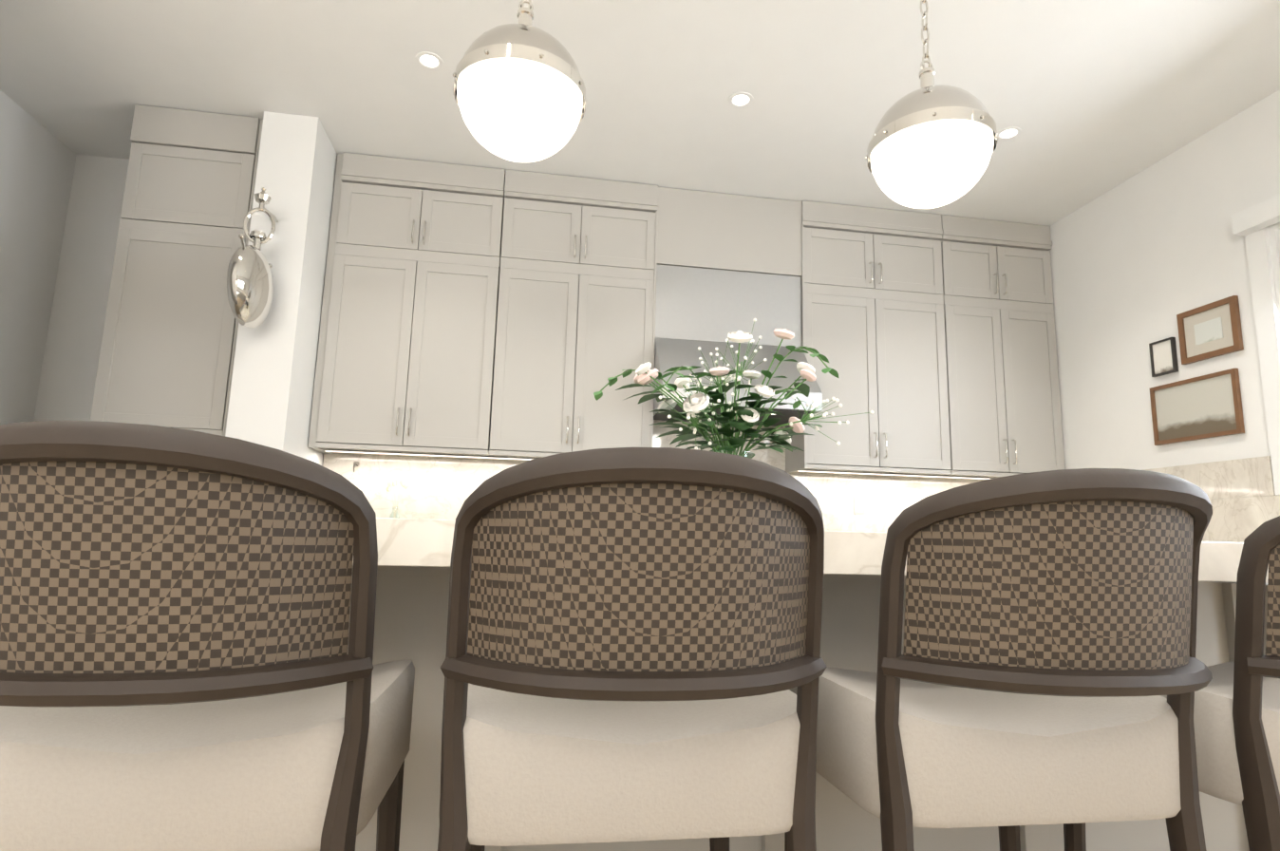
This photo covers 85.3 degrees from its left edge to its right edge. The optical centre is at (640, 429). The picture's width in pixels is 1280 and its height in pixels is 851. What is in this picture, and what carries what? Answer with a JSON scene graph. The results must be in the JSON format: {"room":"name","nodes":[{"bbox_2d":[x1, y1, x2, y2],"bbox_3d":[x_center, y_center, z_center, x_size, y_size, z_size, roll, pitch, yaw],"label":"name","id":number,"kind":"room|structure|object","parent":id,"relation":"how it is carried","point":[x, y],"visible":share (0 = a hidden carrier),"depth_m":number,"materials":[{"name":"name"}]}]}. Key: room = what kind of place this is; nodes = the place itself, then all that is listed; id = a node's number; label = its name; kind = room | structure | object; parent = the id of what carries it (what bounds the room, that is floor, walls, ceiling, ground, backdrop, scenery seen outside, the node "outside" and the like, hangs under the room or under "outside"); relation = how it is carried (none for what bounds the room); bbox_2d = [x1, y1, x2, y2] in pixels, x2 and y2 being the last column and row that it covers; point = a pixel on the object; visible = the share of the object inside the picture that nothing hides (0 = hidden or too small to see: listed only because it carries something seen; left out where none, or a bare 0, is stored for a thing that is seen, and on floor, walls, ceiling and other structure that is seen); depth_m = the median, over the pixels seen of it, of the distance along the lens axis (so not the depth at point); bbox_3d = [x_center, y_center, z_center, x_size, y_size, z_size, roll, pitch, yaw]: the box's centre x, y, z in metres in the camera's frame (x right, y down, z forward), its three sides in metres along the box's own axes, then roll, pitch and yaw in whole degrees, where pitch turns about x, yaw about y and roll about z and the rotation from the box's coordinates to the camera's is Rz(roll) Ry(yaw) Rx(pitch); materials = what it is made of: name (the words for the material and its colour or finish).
{"room":"kitchen","nodes":[
{"label":"kitchen","id":0,"kind":"room"},
{"bbox_2d":[0,90,76,424],"bbox_3d":[-2.903,-0.658,0.363,0.160,3.080,7.200,3,-9,-9],"label":"wall","id":1,"kind":"structure","parent":0,"point":[37,162],"depth_m":3.77,"materials":[{"name":"paint"}]},
{"bbox_2d":[33,154,995,478],"bbox_3d":[-0.360,0.046,4.433,6.480,3.080,0.160,3,-9,-9],"label":"wall","id":2,"kind":"structure","parent":0,"point":[77,316],"depth_m":4.02,"materials":[{"name":"paint"}]},
{"bbox_2d":[90,104,263,435],"bbox_3d":[-2.403,-0.788,3.830,0.601,1.716,0.618,3,-9,-9],"label":"upper cabinet","id":3,"kind":"object","parent":2,"relation":"attached to","point":[167,352],"depth_m":3.54,"materials":[{"name":"paint"}]},
{"bbox_2d":[307,152,519,457],"bbox_3d":[-1.300,-0.722,4.135,1.025,1.696,0.348,3,-9,-9],"label":"upper cabinet","id":4,"kind":"object","parent":2,"relation":"attached to","point":[500,315],"depth_m":3.97,"materials":[{"name":"paint"}]},
{"bbox_2d":[504,170,659,461],"bbox_3d":[-0.426,-0.678,4.269,0.999,1.696,0.348,3,-9,-9],"label":"upper cabinet","id":5,"kind":"object","parent":2,"relation":"attached to","point":[585,260],"depth_m":4.12,"materials":[{"name":"paint"}]},
{"bbox_2d":[321,450,980,532],"bbox_3d":[0.411,0.454,4.398,4.600,0.442,0.020,3,-9,-9],"label":"backsplash","id":6,"kind":"structure","parent":2,"relation":"attached to","point":[438,488],"depth_m":4.18,"materials":[{"name":"white stone"}]},
{"bbox_2d":[659,187,800,276],"bbox_3d":[0.542,-1.220,4.513,1.061,0.501,0.336,3,-9,-9],"label":"upper cabinet","id":7,"kind":"object","parent":2,"relation":"attached to","point":[699,229],"depth_m":4.35,"materials":[{"name":"paint"}]},
{"bbox_2d":[653,263,822,427],"bbox_3d":[0.547,-0.535,4.255,0.930,0.926,0.594,3,-9,-9],"label":"range hood","id":8,"kind":"object","parent":2,"relation":"attached to","point":[706,310],"visible":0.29,"depth_m":4.25,"materials":[{"name":"silver metal"}]},
{"bbox_2d":[781,200,967,476],"bbox_3d":[1.499,-0.583,4.563,1.033,1.696,0.348,3,-9,-9],"label":"upper cabinet","id":9,"kind":"object","parent":2,"relation":"attached to","point":[878,285],"depth_m":4.41,"materials":[{"name":"paint"}]},
{"bbox_2d":[952,215,1065,480],"bbox_3d":[2.309,-0.542,4.687,0.859,1.696,0.348,3,-9,-9],"label":"upper cabinet","id":10,"kind":"object","parent":2,"relation":"attached to","point":[1009,374],"depth_m":4.54,"materials":[{"name":"paint"}]},
{"bbox_2d":[0,0,1279,225],"bbox_3d":[0.258,-2.083,1.088,6.480,0.120,7.520,3,-9,-9],"label":"ceiling","id":11,"kind":"structure","parent":0,"point":[1092,99],"depth_m":3.31,"materials":[{"name":"paint"}]},
{"bbox_2d":[415,51,443,70],"bbox_3d":[-0.979,-1.715,3.230,0.122,0.005,0.122,4,-9,-18],"label":"recessed light","id":12,"kind":"object","parent":11,"relation":"in","point":[429,61],"depth_m":3.23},
{"bbox_2d":[452,0,585,162],"bbox_3d":[-0.331,-1.325,2.046,0.373,1.103,0.373,3,-9,-9],"label":"pendant light","id":13,"kind":"object","parent":11,"relation":"hanging from","point":[519,91],"visible":1,"depth_m":1.86,"materials":[{"name":"silver metal"}]},
{"bbox_2d":[728,92,752,108],"bbox_3d":[0.502,-1.642,3.457,0.122,0.005,0.122,4,-9,-18],"label":"recessed light","id":14,"kind":"object","parent":11,"relation":"in","point":[742,100],"depth_m":3.46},
{"bbox_2d":[865,0,998,208],"bbox_3d":[0.914,-1.254,2.224,0.373,1.123,0.373,3,-9,-9],"label":"pendant light","id":15,"kind":"object","parent":11,"relation":"hanging from","point":[931,144],"visible":1,"depth_m":2.05,"materials":[{"name":"silver metal"}]},
{"bbox_2d":[997,126,1021,140],"bbox_3d":[1.953,-1.569,3.679,0.122,0.005,0.122,4,-9,-18],"label":"recessed light","id":16,"kind":"object","parent":11,"relation":"in","point":[1008,133],"depth_m":3.68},
{"bbox_2d":[1049,89,1279,470],"bbox_3d":[3.337,-0.348,1.318,0.160,3.080,7.200,3,-9,-9],"label":"wall","id":17,"kind":"structure","parent":0,"point":[1139,261],"depth_m":3.90,"materials":[{"name":"paint"}]},
{"bbox_2d":[1148,337,1178,376],"bbox_3d":[2.865,-0.398,3.800,0.022,0.190,0.140,3,-9,-9],"label":"picture","id":18,"kind":"object","parent":17,"relation":"attached to","point":[1163,355],"visible":0.96,"depth_m":3.80,"materials":[{"name":"grey"}]},
{"bbox_2d":[1149,368,1244,445],"bbox_3d":[2.879,-0.109,3.610,0.022,0.320,0.475,3,-9,-9],"label":"picture","id":19,"kind":"object","parent":17,"relation":"attached to","point":[1205,406],"visible":1,"depth_m":3.58,"materials":[{"name":"brown wood"}]},
{"bbox_2d":[1176,295,1243,364],"bbox_3d":[2.908,-0.504,3.552,0.022,0.275,0.310,3,-9,-9],"label":"picture","id":20,"kind":"object","parent":17,"relation":"attached to","point":[1213,329],"visible":0.96,"depth_m":3.54,"materials":[{"name":"brown wood"}]},
{"bbox_2d":[1202,495,1279,542],"bbox_3d":[2.938,0.407,3.057,0.020,0.248,3.406,3,-9,-9],"label":"backsplash","id":21,"kind":"structure","parent":17,"relation":"attached to","point":[1234,517],"depth_m":3.34,"materials":[{"name":"beige stone"}]},
{"bbox_2d":[1231,193,1279,495],"bbox_3d":[3.114,-0.486,2.537,0.245,1.360,1.570,3,-9,-9],"label":"window","id":22,"kind":"structure","parent":17,"relation":"in","point":[1257,226],"depth_m":3.26,"materials":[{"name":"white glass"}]},
{"bbox_3d":[0.176,1.077,0.593,6.480,0.120,7.520,3,-9,-9],"label":"floor","id":23,"kind":"structure","parent":0,"visible":0},
{"bbox_2d":[0,420,414,850],"bbox_3d":[-0.598,0.533,0.899,0.502,1.012,0.612,3,-9,-9],"label":"stool","id":24,"kind":"object","parent":23,"relation":"on","point":[181,668],"visible":1,"depth_m":0.77,"materials":[{"name":"brown wood"}]},
{"bbox_2d":[225,111,337,466],"bbox_3d":[-1.937,-0.099,3.768,0.270,3.079,0.683,3,-9,-9],"label":"column","id":25,"kind":"structure","parent":23,"relation":"on","point":[272,383],"depth_m":3.59,"materials":[{"name":"paint"}]},
{"bbox_2d":[226,187,278,328],"bbox_3d":[-1.842,-0.835,3.340,0.144,0.705,0.402,3,-9,-9],"label":"clock","id":26,"kind":"object","parent":25,"relation":"attached to","point":[250,286],"visible":1,"depth_m":3.23,"materials":[{"name":"silver metal"}]},
{"bbox_2d":[437,447,826,850],"bbox_3d":[-0.025,0.562,0.986,0.502,1.012,0.612,3,-9,-9],"label":"stool","id":27,"kind":"object","parent":23,"relation":"on","point":[633,637],"visible":1,"depth_m":0.83,"materials":[{"name":"brown wood"}]},
{"bbox_2d":[318,566,1267,850],"bbox_3d":[0.250,0.776,1.805,2.600,0.855,1.255,3,-9,-9],"label":"kitchen island","id":28,"kind":"object","parent":23,"relation":"on","point":[411,607],"depth_m":1.53,"materials":[{"name":"paint"}]},
{"bbox_2d":[352,517,1268,582],"bbox_3d":[0.263,0.315,1.870,2.672,0.074,1.360,3,-9,-9],"label":"island countertop","id":29,"kind":"structure","parent":28,"relation":"on","point":[401,542],"depth_m":1.20,"materials":[{"name":"white stone"}]},
{"bbox_2d":[593,318,873,458],"bbox_3d":[0.224,-0.034,1.977,0.715,0.644,0.596,3,-9,-9],"label":"flower arrangement","id":30,"kind":"object","parent":29,"relation":"on","point":[696,406],"visible":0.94,"depth_m":1.91,"materials":[{"name":"green plant"}]},
{"bbox_2d":[784,468,1212,850],"bbox_3d":[0.547,0.591,1.074,0.502,1.012,0.612,3,-9,-9],"label":"stool","id":31,"kind":"object","parent":23,"relation":"on","point":[1039,667],"visible":0.96,"depth_m":0.93,"materials":[{"name":"brown wood"}]},
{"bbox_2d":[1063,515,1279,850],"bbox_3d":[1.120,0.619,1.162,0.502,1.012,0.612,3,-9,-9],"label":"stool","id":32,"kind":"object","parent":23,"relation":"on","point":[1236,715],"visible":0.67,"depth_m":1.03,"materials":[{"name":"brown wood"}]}
]}

